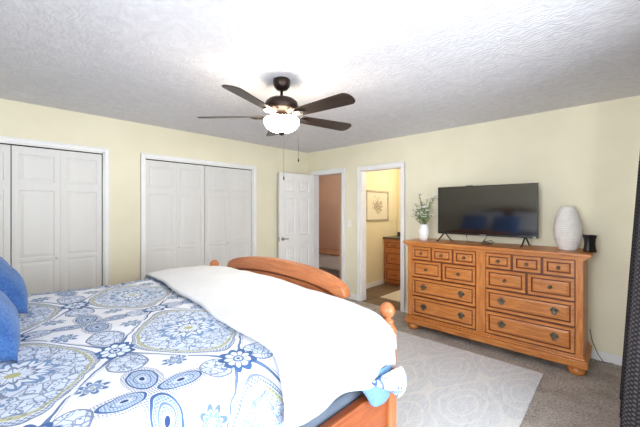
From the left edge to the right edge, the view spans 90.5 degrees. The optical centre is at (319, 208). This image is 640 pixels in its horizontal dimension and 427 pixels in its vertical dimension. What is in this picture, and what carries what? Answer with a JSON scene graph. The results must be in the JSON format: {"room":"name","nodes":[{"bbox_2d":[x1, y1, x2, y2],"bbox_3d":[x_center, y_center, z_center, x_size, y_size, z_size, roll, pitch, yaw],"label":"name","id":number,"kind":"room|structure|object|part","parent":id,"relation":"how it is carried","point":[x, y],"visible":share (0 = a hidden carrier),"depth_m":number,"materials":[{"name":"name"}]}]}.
{"room":"bedroom","nodes":[
{"label":"bedroom","id":0,"kind":"room"},
{"bbox_2d":[0,98,307,284],"bbox_3d":[-1.961,0.210,3.989,0.120,2.440,5.160,0,0,44],"label":"wall","id":1,"kind":"structure","parent":0,"point":[126,141],"depth_m":3.68,"materials":[{"name":"paint"}]},
{"bbox_2d":[0,143,101,294],"bbox_3d":[-2.889,0.406,2.965,0.067,2.025,1.430,0,0,44],"label":"door","id":2,"kind":"structure","parent":1,"relation":"in","point":[51,198],"depth_m":3.17,"materials":[{"name":"paint"}]},
{"bbox_2d":[0,136,109,285],"bbox_3d":[-2.902,0.383,2.981,0.146,2.095,1.552,0,0,44],"label":"trim","id":3,"kind":"structure","parent":1,"relation":"attached to","point":[105,152],"depth_m":3.47,"materials":[{"name":"white paint"}]},
{"bbox_2d":[146,159,250,272],"bbox_3d":[-1.578,0.408,4.343,0.067,2.020,1.503,0,0,44],"label":"door","id":4,"kind":"structure","parent":1,"relation":"in","point":[197,214],"depth_m":4.24,"materials":[{"name":"paint"}]},
{"bbox_2d":[141,153,256,279],"bbox_3d":[-1.592,0.385,4.359,0.146,2.090,1.625,0,0,44],"label":"trim","id":5,"kind":"structure","parent":1,"relation":"attached to","point":[253,169],"depth_m":4.12,"materials":[{"name":"white paint"}]},
{"bbox_2d":[0,0,639,152],"bbox_3d":[-0.291,-1.060,2.401,4.730,0.100,5.160,0,0,44],"label":"ceiling","id":6,"kind":"structure","parent":0,"point":[409,67],"depth_m":2.16,"materials":[{"name":"paint"}]},
{"bbox_2d":[197,76,354,179],"bbox_3d":[-0.261,-0.625,2.458,1.243,0.771,1.274,0,0,44],"label":"ceiling fan","id":7,"kind":"object","parent":6,"relation":"hanging from","point":[282,121],"visible":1,"depth_m":2.38,"materials":[{"name":"brown wood"}]},
{"bbox_3d":[-0.714,-0.725,2.504,0.500,0.007,0.140,0,13,4],"label":"blade","id":8,"kind":"part","parent":7,"relation":"part of","materials":[{"name":"brown wood"}]},
{"bbox_3d":[-0.452,-0.725,2.093,0.140,0.007,0.500,14,5,21],"label":"blade","id":9,"kind":"part","parent":7,"relation":"part of","materials":[{"name":"brown wood"}]},
{"bbox_3d":[-0.403,-0.725,2.881,0.140,0.007,0.500,-13,3,-14],"label":"blade","id":10,"kind":"part","parent":7,"relation":"part of","materials":[{"name":"brown wood"}]},
{"bbox_3d":[-0.300,-0.649,2.479,0.278,0.106,0.278,0,0,44],"label":"lamp shade","id":11,"kind":"part","parent":7,"relation":"part of","materials":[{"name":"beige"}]},
{"bbox_3d":[-0.175,-0.539,2.569,0.011,0.321,0.012,0,0,44],"label":"pull chain","id":12,"kind":"part","parent":7,"relation":"part of","materials":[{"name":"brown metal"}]},
{"bbox_3d":[0.020,-0.725,2.214,0.500,0.007,0.140,0,-13,40],"label":"blade","id":13,"kind":"part","parent":7,"relation":"part of","materials":[{"name":"brown wood"}]},
{"bbox_3d":[0.051,-0.725,2.701,0.500,0.007,0.140,0,-13,-32],"label":"blade","id":14,"kind":"part","parent":7,"relation":"part of","materials":[{"name":"brown wood"}]},
{"bbox_2d":[319,174,339,249],"bbox_3d":[0.533,0.210,8.268,3.780,2.440,0.120,0,0,44],"label":"wall","id":15,"kind":"structure","parent":0,"point":[329,185],"depth_m":8.45,"materials":[{"name":"paint"}]},
{"bbox_2d":[340,174,340,278],"bbox_3d":[1.110,0.210,6.161,0.040,2.440,2.220,0,0,44],"label":"wall","id":16,"kind":"structure","parent":0,"point":[340,174],"depth_m":5.36,"materials":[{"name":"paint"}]},
{"bbox_2d":[341,169,397,283],"bbox_3d":[1.023,0.210,5.968,0.100,2.440,1.820,0,0,44],"label":"wall","id":17,"kind":"structure","parent":0,"point":[383,180],"depth_m":6.00,"materials":[{"name":"paint"}]},
{"bbox_2d":[366,279,382,288],"bbox_3d":[0.823,1.387,5.675,0.014,0.085,1.120,0,0,44],"label":"baseboard","id":18,"kind":"structure","parent":17,"relation":"attached to","point":[372,284],"depth_m":5.86,"materials":[{"name":"white paint"}]},
{"bbox_2d":[366,190,388,220],"bbox_3d":[1.079,-0.060,5.935,0.025,0.560,0.750,0,0,44],"label":"framed picture","id":19,"kind":"object","parent":17,"relation":"attached to","point":[377,202],"visible":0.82,"depth_m":5.94,"materials":[{"name":"beige paper"}]},
{"bbox_2d":[398,169,399,231],"bbox_3d":[2.268,0.210,5.957,1.720,2.440,0.120,0,0,44],"label":"wall","id":20,"kind":"structure","parent":0,"point":[398,169],"depth_m":6.49,"materials":[{"name":"paint"}]},
{"bbox_2d":[319,267,621,426],"bbox_3d":[-0.575,1.480,4.258,7.700,0.100,7.460,0,0,44],"label":"floor","id":21,"kind":"structure","parent":0,"point":[562,398],"depth_m":2.61,"materials":[{"name":"carpet"}]},
{"bbox_2d":[210,256,396,426],"bbox_3d":[-1.082,0.700,1.539,1.956,1.460,2.306,0,0,44],"label":"bed","id":22,"kind":"object","parent":21,"relation":"on","point":[360,413],"visible":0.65,"depth_m":1.91,"materials":[{"name":"brown wood"}]},
{"bbox_3d":[-0.995,0.954,2.988,0.086,0.952,0.086,0,0,44],"label":"post","id":23,"kind":"part","parent":22,"relation":"part of","materials":[{"name":"brown wood"}]},
{"bbox_3d":[-0.318,0.516,2.344,1.180,0.094,0.054,0,0,44],"label":"moulding","id":24,"kind":"part","parent":22,"relation":"part of","materials":[{"name":"wood"}]},
{"bbox_3d":[-0.318,0.765,2.344,1.800,0.730,0.036,0,0,44],"label":"footboard panel","id":25,"kind":"part","parent":22,"relation":"part of","materials":[{"name":"brown wood"}]},
{"bbox_2d":[298,391,363,426],"bbox_3d":[-1.084,1.000,1.538,1.820,0.260,2.135,0,0,44],"label":"box spring","id":26,"kind":"object","parent":22,"relation":"in","point":[345,399],"visible":0.02,"depth_m":1.43,"materials":[{"name":"blue fabric"}]},
{"bbox_3d":[-1.084,0.730,1.538,1.820,0.280,2.135,0,0,44],"label":"mattress","id":27,"kind":"object","parent":26,"relation":"on","visible":0},
{"bbox_2d":[0,278,406,426],"bbox_3d":[-0.995,0.744,1.574,2.043,0.420,2.081,0,0,44],"label":"duvet","id":28,"kind":"object","parent":27,"relation":"on","point":[138,353],"visible":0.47,"depth_m":1.14,"materials":[{"name":"fabric"}]},
{"bbox_2d":[0,290,19,362],"bbox_3d":[-1.363,0.350,1.179,0.520,0.394,0.358,0,0,44],"label":"pillow","id":29,"kind":"object","parent":28,"relation":"on","point":[9,316],"visible":1,"depth_m":1.14,"materials":[{"name":"fabric"}]},
{"bbox_2d":[0,257,27,313],"bbox_3d":[-1.775,0.341,1.645,0.520,0.395,0.357,0,0,41],"label":"pillow","id":30,"kind":"object","parent":28,"relation":"on","point":[12,284],"visible":0.82,"depth_m":1.60,"materials":[{"name":"fabric"}]},
{"bbox_2d":[150,277,395,426],"bbox_3d":[-0.561,0.669,2.085,0.756,0.368,2.022,0,0,-45],"label":"blanket","id":31,"kind":"object","parent":28,"relation":"on","point":[302,409],"visible":0.04,"depth_m":1.27,"materials":[{"name":"fabric"}]},
{"bbox_2d":[144,265,396,402],"bbox_3d":[-0.594,0.621,2.066,2.109,0.321,0.791,0,0,44],"label":"quilt","id":32,"kind":"object","parent":31,"relation":"on","point":[315,338],"visible":0.97,"depth_m":1.49,"materials":[{"name":"fabric"}]},
{"bbox_3d":[-0.401,1.022,0.892,0.044,0.215,2.146,0,0,44],"label":"rail","id":33,"kind":"part","parent":22,"relation":"part of","materials":[{"name":"brown wood"}]},
{"bbox_3d":[0.360,0.965,1.700,0.086,0.930,0.086,0,0,44],"label":"post","id":34,"kind":"part","parent":22,"relation":"part of","materials":[{"name":"brown wood"}]},
{"bbox_2d":[319,248,339,269],"bbox_3d":[0.269,1.248,7.975,3.600,0.365,0.650,0,0,44],"label":"ledge","id":35,"kind":"object","parent":21,"relation":"on","point":[328,258],"visible":0.12,"depth_m":7.64,"materials":[{"name":"white paint"}]},
{"bbox_2d":[381,290,399,301],"bbox_3d":[1.520,1.423,5.061,0.870,0.014,0.670,0,0,44],"label":"bath mat","id":36,"kind":"object","parent":21,"relation":"on","point":[395,296],"visible":0.24,"depth_m":5.13,"materials":[{"name":"beige fabric"}]},
{"bbox_2d":[383,232,399,285],"bbox_3d":[1.947,0.950,5.753,1.525,0.960,0.579,0,0,44],"label":"vanity cabinet","id":37,"kind":"object","parent":21,"relation":"on","point":[391,243],"visible":0.26,"depth_m":5.96,"materials":[{"name":"brown wood"}]},
{"bbox_2d":[383,232,399,239],"bbox_3d":[1.952,0.520,5.758,1.525,0.100,0.565,0,0,44],"label":"countertop","id":38,"kind":"structure","parent":37,"relation":"on","point":[397,237],"depth_m":6.01,"materials":[{"name":"stone"}]},
{"bbox_3d":[1.393,0.682,5.935,0.400,0.175,0.022,0,0,44],"label":"drawer","id":39,"kind":"part","parent":37,"relation":"part of","materials":[{"name":"brown wood"}]},
{"bbox_3d":[1.393,0.932,5.935,0.400,0.275,0.022,0,0,44],"label":"drawer","id":40,"kind":"part","parent":37,"relation":"part of","materials":[{"name":"brown wood"}]},
{"bbox_3d":[1.393,1.232,5.935,0.400,0.275,0.022,0,0,44],"label":"drawer","id":41,"kind":"part","parent":37,"relation":"part of","materials":[{"name":"brown wood"}]},
{"bbox_2d":[397,330,543,426],"bbox_3d":[0.763,1.424,2.620,1.535,0.012,1.770,0,0,44],"label":"area rug","id":42,"kind":"object","parent":21,"relation":"on","point":[447,386],"visible":0.41,"depth_m":2.50,"materials":[{"name":"grey fabric"}]},
{"bbox_2d":[403,238,593,375],"bbox_3d":[1.802,0.906,3.415,1.740,1.048,0.517,0,0,44],"label":"dresser","id":43,"kind":"object","parent":21,"relation":"on","point":[532,300],"visible":0.98,"depth_m":3.10,"materials":[{"name":"brown wood"}]},
{"bbox_3d":[1.188,0.518,3.704,0.219,0.140,0.030,0,0,44],"label":"drawer","id":44,"kind":"part","parent":43,"relation":"part of","materials":[{"name":"brown wood"}]},
{"bbox_2d":[410,193,437,240],"bbox_3d":[1.272,0.093,3.870,0.283,0.577,0.293,0,0,-13],"label":"flower vase","id":45,"kind":"object","parent":43,"relation":"on","point":[423,231],"visible":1,"depth_m":3.85,"materials":[{"name":"white ceramic"}]},
{"bbox_3d":[1.271,0.024,3.874,0.224,0.398,0.209,0,0,-10],"label":"stem","id":46,"kind":"part","parent":45,"relation":"part of","materials":[{"name":"green plant"}]},
{"bbox_3d":[1.232,0.700,3.662,0.340,0.184,0.030,0,0,44],"label":"drawer","id":47,"kind":"part","parent":43,"relation":"part of","materials":[{"name":"brown wood"}]},
{"bbox_3d":[1.363,0.518,3.538,0.219,0.140,0.030,0,0,44],"label":"drawer","id":48,"kind":"part","parent":43,"relation":"part of","materials":[{"name":"brown wood"}]},
{"bbox_3d":[1.363,1.139,3.538,0.701,0.213,0.030,0,0,44],"label":"drawer","id":49,"kind":"part","parent":43,"relation":"part of","materials":[{"name":"brown wood"}]},
{"bbox_3d":[1.363,0.912,3.538,0.701,0.200,0.030,0,0,44],"label":"drawer","id":50,"kind":"part","parent":43,"relation":"part of","materials":[{"name":"brown wood"}]},
{"bbox_3d":[1.494,0.700,3.413,0.340,0.184,0.030,0,0,44],"label":"drawer","id":51,"kind":"part","parent":43,"relation":"part of","materials":[{"name":"brown wood"}]},
{"bbox_3d":[1.497,1.134,3.374,0.073,0.072,0.022,0,0,44],"label":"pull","id":52,"kind":"part","parent":43,"relation":"part of","materials":[{"name":"grey metal"}]},
{"bbox_3d":[1.497,0.908,3.374,0.073,0.072,0.022,0,0,44],"label":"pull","id":53,"kind":"part","parent":43,"relation":"part of","materials":[{"name":"grey metal"}]},
{"bbox_3d":[1.538,0.518,3.372,0.219,0.140,0.030,0,0,44],"label":"drawer","id":54,"kind":"part","parent":43,"relation":"part of","materials":[{"name":"brown wood"}]},
{"bbox_2d":[436,183,538,246],"bbox_3d":[1.799,0.061,3.489,1.006,0.642,0.219,0,0,44],"label":"television","id":55,"kind":"object","parent":43,"relation":"on","point":[502,210],"visible":1,"depth_m":3.42,"materials":[{"name":"black plastic"}]},
{"bbox_3d":[1.772,0.518,3.149,0.219,0.140,0.030,0,0,44],"label":"drawer","id":56,"kind":"part","parent":43,"relation":"part of","materials":[{"name":"brown wood"}]},
{"bbox_3d":[1.801,1.308,3.414,1.690,0.095,0.500,0,0,44],"label":"moulding","id":57,"kind":"part","parent":43,"relation":"part of","materials":[{"name":"brown wood"}]},
{"bbox_3d":[1.776,1.134,3.109,0.073,0.072,0.022,0,0,44],"label":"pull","id":58,"kind":"part","parent":43,"relation":"part of","materials":[{"name":"grey metal"}]},
{"bbox_3d":[1.776,0.908,3.109,0.073,0.072,0.022,0,0,44],"label":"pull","id":59,"kind":"part","parent":43,"relation":"part of","materials":[{"name":"grey metal"}]},
{"bbox_3d":[1.815,0.700,3.107,0.340,0.184,0.030,0,0,44],"label":"drawer","id":60,"kind":"part","parent":43,"relation":"part of","materials":[{"name":"brown wood"}]},
{"bbox_3d":[1.946,0.518,2.983,0.219,0.140,0.030,0,0,44],"label":"drawer","id":61,"kind":"part","parent":43,"relation":"part of","materials":[{"name":"brown wood"}]},
{"bbox_3d":[1.946,1.139,2.983,0.701,0.213,0.030,0,0,44],"label":"drawer","id":62,"kind":"part","parent":43,"relation":"part of","materials":[{"name":"brown wood"}]},
{"bbox_3d":[1.946,0.912,2.983,0.701,0.200,0.030,0,0,44],"label":"drawer","id":63,"kind":"part","parent":43,"relation":"part of","materials":[{"name":"brown wood"}]},
{"bbox_3d":[2.077,0.700,2.858,0.340,0.184,0.030,0,0,44],"label":"drawer","id":64,"kind":"part","parent":43,"relation":"part of","materials":[{"name":"brown wood"}]},
{"bbox_3d":[2.081,1.134,2.819,0.073,0.072,0.022,0,0,44],"label":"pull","id":65,"kind":"part","parent":43,"relation":"part of","materials":[{"name":"grey metal"}]},
{"bbox_3d":[2.081,0.908,2.819,0.073,0.072,0.022,0,0,44],"label":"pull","id":66,"kind":"part","parent":43,"relation":"part of","materials":[{"name":"grey metal"}]},
{"bbox_3d":[2.121,0.518,2.817,0.219,0.140,0.030,0,0,44],"label":"drawer","id":67,"kind":"part","parent":43,"relation":"part of","materials":[{"name":"brown wood"}]},
{"bbox_2d":[553,206,583,250],"bbox_3d":[2.314,0.178,2.960,0.226,0.407,0.226,0,0,44],"label":"ribbed vase","id":68,"kind":"object","parent":43,"relation":"on","point":[568,231],"visible":1,"depth_m":2.89,"materials":[{"name":"white ceramic"}]},
{"bbox_2d":[582,235,596,252],"bbox_3d":[2.401,0.307,2.823,0.092,0.150,0.092,0,0,15],"label":"candle holder","id":69,"kind":"object","parent":43,"relation":"on","point":[589,240],"visible":0.99,"depth_m":2.79,"materials":[{"name":"black plastic"}]},
{"bbox_2d":[589,329,612,363],"bbox_3d":[2.623,1.288,2.960,0.055,0.278,0.174,0,0,-41],"label":"power cord","id":70,"kind":"object","parent":21,"relation":"on","point":[589,329],"visible":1,"depth_m":2.97,"materials":[{"name":"black plastic"}]},
{"bbox_2d":[308,95,639,355],"bbox_3d":[1.163,0.210,4.496,5.510,2.440,0.120,0,0,44],"label":"wall","id":71,"kind":"structure","parent":0,"point":[584,157],"depth_m":3.27,"materials":[{"name":"paint"}]},
{"bbox_2d":[278,172,313,266],"bbox_3d":[-0.372,0.413,5.337,0.738,2.010,0.091,0,0,-40],"label":"door","id":72,"kind":"structure","parent":71,"relation":"in","point":[296,191],"depth_m":5.33,"materials":[{"name":"white paint"}]},
{"bbox_2d":[310,168,344,282],"bbox_3d":[0.159,0.382,5.433,0.779,2.097,0.146,0,0,44],"label":"trim","id":73,"kind":"structure","parent":71,"relation":"attached to","point":[338,170],"depth_m":5.59,"materials":[{"name":"white paint"}]},
{"bbox_2d":[357,162,404,311],"bbox_3d":[0.918,0.387,4.711,0.814,2.087,0.146,0,0,44],"label":"trim","id":74,"kind":"structure","parent":71,"relation":"attached to","point":[361,171],"depth_m":4.90,"materials":[{"name":"white paint"}]},
{"bbox_2d":[362,299,399,310],"bbox_3d":[0.927,1.429,4.720,0.690,0.010,0.120,0,0,44],"label":"trim","id":75,"kind":"structure","parent":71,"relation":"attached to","point":[366,300],"depth_m":4.78,"materials":[{"name":"brown wood"}]},
{"bbox_2d":[347,293,622,365],"bbox_3d":[1.399,1.387,4.179,4.490,0.085,0.014,0,0,44],"label":"baseboard","id":76,"kind":"structure","parent":71,"relation":"attached to","point":[606,357],"depth_m":2.97,"materials":[{"name":"white paint"}]},
{"bbox_3d":[1.380,0.210,0.813,0.120,2.440,5.160,0,0,44],"label":"wall","id":77,"kind":"structure","parent":0,"visible":0},
{"bbox_3d":[1.160,-0.840,0.829,0.220,0.040,4.200,0,0,44],"label":"curtain rod","id":78,"kind":"object","parent":77,"relation":"attached to","visible":0},
{"bbox_2d":[619,155,639,426],"bbox_3d":[2.037,0.298,1.998,0.222,2.236,1.003,0,0,44],"label":"curtain","id":79,"kind":"object","parent":78,"relation":"hanging from","point":[629,397],"visible":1,"depth_m":1.70,"materials":[{"name":"grey fabric"}]}
]}

